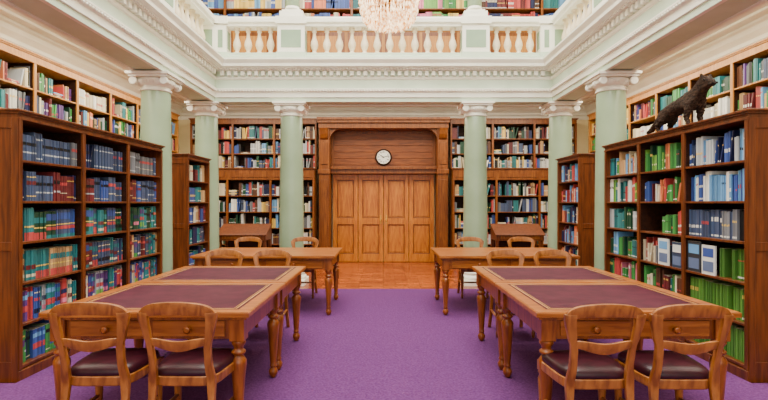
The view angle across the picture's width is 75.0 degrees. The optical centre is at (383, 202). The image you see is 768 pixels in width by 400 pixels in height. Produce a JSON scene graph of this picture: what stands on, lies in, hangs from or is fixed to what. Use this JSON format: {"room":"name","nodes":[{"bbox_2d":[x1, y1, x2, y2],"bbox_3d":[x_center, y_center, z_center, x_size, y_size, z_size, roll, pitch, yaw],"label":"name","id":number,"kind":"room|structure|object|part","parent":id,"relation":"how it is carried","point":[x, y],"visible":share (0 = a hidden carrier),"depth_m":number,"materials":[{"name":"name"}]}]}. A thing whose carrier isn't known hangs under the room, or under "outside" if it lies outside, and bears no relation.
{"room":"library","nodes":[
{"label":"library","id":0,"kind":"room"},
{"bbox_2d":[178,121,178,152],"bbox_3d":[-5.050,-2.390,4.550,0.200,7.600,15.100,0,0,0],"label":"wall","id":1,"kind":"structure","parent":0,"point":[178,121],"depth_m":12.07,"materials":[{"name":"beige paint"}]},
{"bbox_2d":[0,14,767,119],"bbox_3d":[0.000,-2.175,4.550,9.900,0.330,15.100,0,0,0],"label":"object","id":2,"kind":"structure","parent":1,"relation":"attached to","point":[11,31],"depth_m":8.63,"materials":[{"name":"beige paint"}]},
{"bbox_2d":[179,120,587,260],"bbox_3d":[0.000,-2.390,12.200,10.300,7.600,0.200,0,0,0],"label":"wall","id":3,"kind":"structure","parent":0,"point":[184,125],"depth_m":12.10,"materials":[{"name":"beige paint"}]},
{"bbox_2d":[0,2,767,104],"bbox_3d":[0.000,-2.390,4.550,9.900,0.100,15.100,0,0,0],"label":"gallery","id":4,"kind":"object","parent":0,"point":[1,4],"depth_m":7.20,"materials":[{"name":"beige paint"}]},
{"bbox_2d":[231,31,535,52],"bbox_3d":[0.000,-2.982,10.225,9.060,1.077,0.450,0,0,0],"label":"base cabinet","id":5,"kind":"object","parent":4,"relation":"on","point":[320,35],"visible":0.13,"depth_m":10.04,"materials":[{"name":"brown wood"}]},
{"bbox_2d":[178,0,588,21],"bbox_3d":[0.000,-4.672,10.255,9.060,2.300,0.370,0,0,0],"label":"bookcase","id":6,"kind":"object","parent":5,"relation":"on","point":[230,8],"visible":0.29,"depth_m":10.15,"materials":[{"name":"brown wood"}]},
{"bbox_2d":[0,6,767,102],"bbox_3d":[0.000,-2.325,4.250,9.220,0.030,14.500,0,0,0],"label":"trim","id":7,"kind":"structure","parent":4,"relation":"attached to","point":[2,9],"depth_m":7.06,"materials":[{"name":"beige paint"}]},
{"bbox_2d":[300,261,477,288],"bbox_3d":[0.000,1.460,4.650,10.300,0.100,15.300,0,0,0],"label":"floor","id":8,"kind":"structure","parent":0,"point":[352,275],"depth_m":9.59,"materials":[{"name":"brown wood"}]},
{"bbox_2d":[0,108,164,382],"bbox_3d":[-3.015,0.335,5.205,0.350,2.150,2.610,0,0,0],"label":"bookcase","id":9,"kind":"object","parent":8,"relation":"on","point":[81,206],"visible":0.84,"depth_m":4.61,"materials":[{"name":"brown wood"}]},
{"bbox_2d":[23,132,156,361],"bbox_3d":[-3.019,0.348,5.204,0.230,1.882,2.476,0,0,0],"label":"books","id":10,"kind":"object","parent":9,"relation":"on","point":[109,250],"depth_m":4.77,"materials":[{"name":"multicoloured paper"}]},
{"bbox_2d":[0,38,179,152],"bbox_3d":[-4.750,-0.280,6.600,0.360,3.380,9.260,0,0,0],"label":"bookcase","id":11,"kind":"object","parent":8,"relation":"on","point":[29,80],"visible":0.14,"depth_m":7.33,"materials":[{"name":"brown wood"}]},
{"bbox_2d":[125,71,184,272],"bbox_3d":[-3.080,-0.155,6.770,0.560,3.130,0.560,0,0,0],"label":"column","id":12,"kind":"structure","parent":8,"relation":"on","point":[156,86],"depth_m":6.64,"materials":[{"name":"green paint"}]},
{"bbox_2d":[172,153,211,269],"bbox_3d":[-3.065,0.335,7.945,0.330,2.150,0.990,0,0,0],"label":"bookcase","id":13,"kind":"object","parent":8,"relation":"on","point":[190,172],"visible":0.75,"depth_m":7.68,"materials":[{"name":"brown wood"}]},
{"bbox_2d":[189,165,204,264],"bbox_3d":[-3.070,0.333,7.940,0.209,1.912,0.848,0,0,0],"label":"books","id":14,"kind":"object","parent":13,"relation":"on","point":[196,172],"depth_m":8.04,"materials":[{"name":"multicoloured paper"}]},
{"bbox_2d":[184,101,227,249],"bbox_3d":[-3.080,-0.155,8.710,0.560,3.130,0.560,0,0,0],"label":"column","id":15,"kind":"structure","parent":8,"relation":"on","point":[206,112],"depth_m":8.56,"materials":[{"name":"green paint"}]},
{"bbox_2d":[0,0,767,106],"bbox_3d":[0.000,-2.070,2.960,6.580,0.700,11.920,0,0,0],"label":"trim","id":16,"kind":"structure","parent":15,"relation":"on","point":[136,35],"depth_m":7.43,"materials":[{"name":"beige paint"}]},
{"bbox_2d":[161,0,605,57],"bbox_3d":[0.000,-2.793,2.900,6.340,0.743,11.800,0,0,0],"label":"balustrade","id":17,"kind":"object","parent":16,"relation":"on","point":[215,30],"visible":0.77,"depth_m":8.48,"materials":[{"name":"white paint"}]},
{"bbox_2d":[279,0,304,15],"bbox_3d":[-1.570,-4.667,8.620,0.400,3.000,0.400,0,0,0],"label":"column","id":18,"kind":"structure","parent":17,"relation":"on","point":[291,6],"depth_m":8.50,"materials":[{"name":"beige paint"}]},
{"bbox_2d":[462,0,487,15],"bbox_3d":[1.570,-4.667,8.620,0.400,3.000,0.400,0,0,0],"label":"column","id":19,"kind":"structure","parent":17,"relation":"on","point":[474,6],"depth_m":8.50,"materials":[{"name":"beige paint"}]},
{"bbox_2d":[219,224,272,247],"bbox_3d":[-2.670,0.908,9.645,0.940,1.004,0.550,0,0,0],"label":"desk","id":20,"kind":"object","parent":8,"relation":"on","point":[228,233],"visible":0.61,"depth_m":9.58,"materials":[{"name":"brown wood"}]},
{"bbox_2d":[188,118,318,247],"bbox_3d":[-3.030,-0.280,11.835,3.000,3.380,0.450,0,0,0],"label":"bookcase","id":21,"kind":"object","parent":8,"relation":"on","point":[242,142],"visible":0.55,"depth_m":11.70,"materials":[{"name":"brown wood"}]},
{"bbox_2d":[192,126,314,167],"bbox_3d":[-3.032,-1.305,11.839,2.863,1.002,0.331,0,0,0],"label":"books","id":22,"kind":"object","parent":21,"relation":"on","point":[238,146],"depth_m":11.70,"materials":[{"name":"multicoloured paper"}]},
{"bbox_2d":[219,168,316,247],"bbox_3d":[-3.030,0.310,11.405,3.000,2.200,0.370,0,0,0],"label":"bookcase","id":23,"kind":"object","parent":8,"relation":"on","point":[246,195],"visible":0.3,"depth_m":11.30,"materials":[{"name":"brown wood"}]},
{"bbox_2d":[272,101,309,285],"bbox_3d":[-1.600,-0.155,8.710,0.560,3.130,0.560,0,0,0],"label":"column","id":24,"kind":"structure","parent":8,"relation":"on","point":[291,225],"depth_m":8.54,"materials":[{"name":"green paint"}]},
{"bbox_2d":[317,117,449,264],"bbox_3d":[0.000,-0.270,11.685,3.030,3.360,0.730,0,0,0],"label":"door surround","id":25,"kind":"object","parent":8,"relation":"on","point":[347,145],"visible":0.9,"depth_m":11.64,"materials":[{"name":"brown wood"}]},
{"bbox_2d":[333,174,357,261],"bbox_3d":[-0.907,0.360,11.953,0.591,2.080,0.075,0,0,0],"label":"leaf","id":26,"kind":"object","parent":25,"relation":"attached to","point":[345,186],"visible":0.88,"depth_m":11.92,"materials":[{"name":"brown wood"}]},
{"bbox_2d":[358,174,382,261],"bbox_3d":[-0.302,0.360,11.953,0.591,2.080,0.075,0,0,0],"label":"leaf","id":27,"kind":"object","parent":25,"relation":"attached to","point":[370,186],"visible":1,"depth_m":11.93,"materials":[{"name":"brown wood"}]},
{"bbox_2d":[375,149,391,165],"bbox_3d":[0.000,-1.090,11.912,0.400,0.400,0.076,0,0,0],"label":"wall clock","id":28,"kind":"object","parent":25,"relation":"attached to","point":[383,157],"visible":1,"depth_m":11.88,"materials":[{"name":"white"}]},
{"bbox_2d":[384,174,408,261],"bbox_3d":[0.302,0.360,11.953,0.591,2.080,0.075,0,0,0],"label":"leaf","id":29,"kind":"object","parent":25,"relation":"attached to","point":[396,186],"visible":1,"depth_m":11.93,"materials":[{"name":"brown wood"}]},
{"bbox_2d":[409,174,433,261],"bbox_3d":[0.907,0.360,11.953,0.591,2.080,0.075,0,0,0],"label":"leaf","id":30,"kind":"object","parent":25,"relation":"attached to","point":[421,186],"visible":1,"depth_m":11.92,"materials":[{"name":"brown wood"}]},
{"bbox_2d":[0,289,767,399],"bbox_3d":[0.000,1.404,2.625,7.200,0.012,11.050,0,0,0],"label":"carpet","id":31,"kind":"object","parent":8,"relation":"on","point":[373,344],"visible":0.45,"depth_m":4.50,"materials":[{"name":"purple carpet"}]},
{"bbox_2d":[47,302,163,399],"bbox_3d":[-1.589,0.962,2.901,0.431,0.872,0.528,0,0,-1],"label":"chair","id":32,"kind":"object","parent":31,"relation":"on","point":[121,366],"visible":0.92,"depth_m":2.74,"materials":[{"name":"brown wood"}]},
{"bbox_3d":[-1.590,0.953,2.960,0.416,0.119,0.410,0,0,-1],"label":"seat","id":33,"kind":"part","parent":32,"relation":"part of","materials":[{"name":"brown leather"}]},
{"bbox_2d":[39,282,285,399],"bbox_3d":[-1.425,1.024,3.535,1.250,0.748,1.130,0,0,0],"label":"table","id":34,"kind":"object","parent":31,"relation":"on","point":[240,306],"visible":0.73,"depth_m":3.09,"materials":[{"name":"brown wood"}]},
{"bbox_2d":[136,302,233,399],"bbox_3d":[-1.106,0.962,2.901,0.431,0.872,0.528,0,0,1],"label":"chair","id":35,"kind":"object","parent":31,"relation":"on","point":[188,364],"visible":0.91,"depth_m":2.74,"materials":[{"name":"brown wood"}]},
{"bbox_3d":[-1.105,0.953,2.960,0.416,0.119,0.410,0,0,1],"label":"seat","id":36,"kind":"part","parent":35,"relation":"part of","materials":[{"name":"brown leather"}]},
{"bbox_2d":[137,266,305,369],"bbox_3d":[-1.425,1.024,4.635,1.250,0.748,1.050,0,0,0],"label":"table","id":37,"kind":"object","parent":31,"relation":"on","point":[291,275],"visible":0.46,"depth_m":4.55,"materials":[{"name":"brown wood"}]},
{"bbox_2d":[205,249,243,265],"bbox_3d":[-1.790,0.962,5.419,0.431,0.872,0.528,0,0,0],"label":"chair","id":38,"kind":"object","parent":31,"relation":"on","point":[223,252],"visible":0.23,"depth_m":5.63,"materials":[{"name":"brown wood"}]},
{"bbox_2d":[234,237,261,247],"bbox_3d":[-2.100,0.962,7.559,0.431,0.872,0.528,0,0,0],"label":"chair","id":39,"kind":"object","parent":31,"relation":"on","point":[256,239],"visible":0.23,"depth_m":7.78,"materials":[{"name":"brown wood"}]},
{"bbox_2d":[190,248,341,314],"bbox_3d":[-1.490,1.024,6.725,1.780,0.748,1.150,0,0,0],"label":"table","id":40,"kind":"object","parent":31,"relation":"on","point":[312,258],"visible":0.66,"depth_m":6.20,"materials":[{"name":"brown wood"}]},
{"bbox_2d":[253,249,291,335],"bbox_3d":[-1.250,0.962,5.419,0.431,0.872,0.528,0,0,0],"label":"chair","id":41,"kind":"object","parent":31,"relation":"on","point":[270,252],"visible":0.32,"depth_m":5.62,"materials":[{"name":"brown wood"}]},
{"bbox_2d":[288,237,318,297],"bbox_3d":[-1.220,0.962,7.559,0.431,0.872,0.528,0,0,0],"label":"chair","id":42,"kind":"object","parent":31,"relation":"on","point":[313,282],"visible":0.41,"depth_m":7.74,"materials":[{"name":"brown wood"}]},
{"bbox_2d":[456,237,488,297],"bbox_3d":[1.340,0.962,7.559,0.431,0.872,0.528,0,0,0],"label":"chair","id":43,"kind":"object","parent":31,"relation":"on","point":[460,271],"visible":0.38,"depth_m":7.71,"materials":[{"name":"brown wood"}]},
{"bbox_3d":[1.340,0.953,7.500,0.416,0.119,0.410,0,0,0],"label":"seat","id":44,"kind":"part","parent":43,"relation":"part of","materials":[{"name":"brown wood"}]},
{"bbox_2d":[431,248,579,314],"bbox_3d":[1.555,1.024,6.725,1.730,0.748,1.150,0,0,0],"label":"table","id":45,"kind":"object","parent":31,"relation":"on","point":[448,258],"visible":0.6,"depth_m":6.20,"materials":[{"name":"brown wood"}]},
{"bbox_2d":[486,249,534,337],"bbox_3d":[1.370,0.962,5.419,0.431,0.872,0.528,0,0,0],"label":"chair","id":46,"kind":"object","parent":31,"relation":"on","point":[501,252],"visible":0.35,"depth_m":5.61,"materials":[{"name":"brown wood"}]},
{"bbox_3d":[1.370,0.962,5.614,0.431,0.872,0.138,0,0,0],"label":"frame","id":47,"kind":"part","parent":46,"relation":"part of","materials":[{"name":"brown wood"}]},
{"bbox_2d":[507,237,534,247],"bbox_3d":[2.140,0.962,7.559,0.431,0.872,0.528,0,0,0],"label":"chair","id":48,"kind":"object","parent":31,"relation":"on","point":[513,239],"visible":0.17,"depth_m":7.77,"materials":[{"name":"brown wood"}]},
{"bbox_2d":[533,249,571,265],"bbox_3d":[1.900,0.962,5.419,0.431,0.872,0.528,0,0,0],"label":"chair","id":49,"kind":"object","parent":31,"relation":"on","point":[547,252],"visible":0.22,"depth_m":5.64,"materials":[{"name":"brown wood"}]},
{"bbox_2d":[472,266,639,369],"bbox_3d":[1.520,1.024,4.635,1.220,0.748,1.050,0,0,0],"label":"table","id":50,"kind":"object","parent":31,"relation":"on","point":[486,276],"visible":0.47,"depth_m":4.55,"materials":[{"name":"brown wood"}]},
{"bbox_2d":[537,304,646,399],"bbox_3d":[1.166,0.962,2.851,0.431,0.872,0.528,0,0,-1],"label":"chair","id":51,"kind":"object","parent":31,"relation":"on","point":[591,367],"visible":0.94,"depth_m":2.69,"materials":[{"name":"brown wood"}]},
{"bbox_3d":[1.165,0.953,2.910,0.416,0.119,0.410,0,0,-1],"label":"seat","id":52,"kind":"part","parent":51,"relation":"part of","materials":[{"name":"brown leather"}]},
{"bbox_2d":[495,282,741,399],"bbox_3d":[1.520,1.024,3.535,1.220,0.748,1.130,0,0,0],"label":"table","id":53,"kind":"object","parent":31,"relation":"on","point":[541,306],"visible":0.65,"depth_m":3.21,"materials":[{"name":"brown wood"}]},
{"bbox_2d":[614,304,733,399],"bbox_3d":[1.629,0.962,2.851,0.431,0.872,0.528,0,0,1],"label":"chair","id":54,"kind":"object","parent":31,"relation":"on","point":[658,368],"visible":0.94,"depth_m":2.69,"materials":[{"name":"brown wood"}]},
{"bbox_3d":[1.630,0.953,2.910,0.416,0.119,0.410,0,0,1],"label":"seat","id":55,"kind":"part","parent":54,"relation":"part of","materials":[{"name":"brown leather"}]},
{"bbox_2d":[457,101,494,285],"bbox_3d":[1.600,-0.155,8.710,0.560,3.130,0.560,0,0,0],"label":"column","id":56,"kind":"structure","parent":8,"relation":"on","point":[475,224],"depth_m":8.53,"materials":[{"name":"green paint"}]},
{"bbox_2d":[450,168,547,247],"bbox_3d":[3.030,0.310,11.405,3.000,2.200,0.370,0,0,0],"label":"bookcase","id":57,"kind":"object","parent":8,"relation":"on","point":[514,195],"visible":0.36,"depth_m":11.30,"materials":[{"name":"brown wood"}]},
{"bbox_2d":[448,118,578,247],"bbox_3d":[3.030,-0.280,11.835,3.000,3.380,0.450,0,0,0],"label":"bookcase","id":58,"kind":"object","parent":8,"relation":"on","point":[511,142],"visible":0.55,"depth_m":11.70,"materials":[{"name":"brown wood"}]},
{"bbox_2d":[452,126,573,167],"bbox_3d":[3.022,-1.306,11.839,2.852,1.004,0.330,0,0,0],"label":"books","id":59,"kind":"object","parent":58,"relation":"on","point":[507,146],"depth_m":11.70,"materials":[{"name":"multicoloured paper"}]},
{"bbox_2d":[489,224,545,247],"bbox_3d":[2.570,0.908,9.645,0.940,1.004,0.550,0,0,0],"label":"desk","id":60,"kind":"object","parent":8,"relation":"on","point":[500,233],"visible":0.57,"depth_m":9.58,"materials":[{"name":"brown wood"}]},
{"bbox_2d":[539,101,582,249],"bbox_3d":[3.080,-0.155,8.710,0.560,3.130,0.560,0,0,0],"label":"column","id":61,"kind":"structure","parent":8,"relation":"on","point":[560,112],"depth_m":8.56,"materials":[{"name":"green paint"}]},
{"bbox_2d":[555,153,594,266],"bbox_3d":[3.065,0.335,7.945,0.330,2.150,0.990,0,0,0],"label":"bookcase","id":62,"kind":"object","parent":8,"relation":"on","point":[576,172],"visible":0.68,"depth_m":7.68,"materials":[{"name":"brown wood"}]},
{"bbox_2d":[562,164,577,265],"bbox_3d":[3.069,0.328,7.948,0.207,1.923,0.852,0,0,0],"label":"books","id":63,"kind":"object","parent":62,"relation":"on","point":[569,171],"depth_m":8.01,"materials":[{"name":"multicoloured paper"}]},
{"bbox_2d":[582,71,641,269],"bbox_3d":[3.080,-0.155,6.770,0.560,3.130,0.560,0,0,0],"label":"column","id":64,"kind":"structure","parent":8,"relation":"on","point":[610,86],"depth_m":6.64,"materials":[{"name":"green paint"}]},
{"bbox_2d":[587,38,767,152],"bbox_3d":[4.750,-0.280,6.600,0.360,3.380,9.260,0,0,0],"label":"bookcase","id":65,"kind":"object","parent":8,"relation":"on","point":[741,75],"visible":0.14,"depth_m":6.98,"materials":[{"name":"brown wood"}]},
{"bbox_2d":[602,108,767,382],"bbox_3d":[3.015,0.335,5.205,0.350,2.150,2.610,0,0,0],"label":"bookcase","id":66,"kind":"object","parent":8,"relation":"on","point":[686,206],"visible":0.73,"depth_m":4.58,"materials":[{"name":"brown wood"}]},
{"bbox_2d":[610,128,743,361],"bbox_3d":[3.014,0.327,5.207,0.252,1.924,2.473,0,0,0],"label":"books","id":67,"kind":"object","parent":66,"relation":"on","point":[688,267],"depth_m":4.77,"materials":[{"name":"multicoloured paper"}]},
{"bbox_2d":[646,74,717,133],"bbox_3d":[3.040,-0.981,5.165,0.220,0.478,1.231,0,0,0],"label":"statue","id":68,"kind":"object","parent":66,"relation":"on","point":[694,99],"visible":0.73,"depth_m":4.88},
{"bbox_2d":[588,121,588,152],"bbox_3d":[5.050,-2.390,4.550,0.200,7.600,15.100,0,0,0],"label":"wall","id":69,"kind":"structure","parent":0,"point":[588,121],"depth_m":12.07,"materials":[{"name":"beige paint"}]},
{"bbox_3d":[0.000,-6.265,4.550,9.900,0.150,15.100,0,0,0],"label":"ceiling","id":70,"kind":"structure","parent":0,"visible":0},
{"bbox_2d":[358,0,419,33],"bbox_3d":[0.060,-4.048,5.500,0.693,4.265,0.689,0,0,0],"label":"chandelier","id":71,"kind":"object","parent":70,"relation":"hanging from","point":[392,16],"visible":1,"depth_m":5.36,"materials":[{"name":"clear glass"}]},
{"bbox_3d":[0.060,-4.105,5.500,0.676,4.150,0.676,0,0,0],"label":"frame","id":72,"kind":"part","parent":71,"relation":"part of","materials":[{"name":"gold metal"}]}
]}

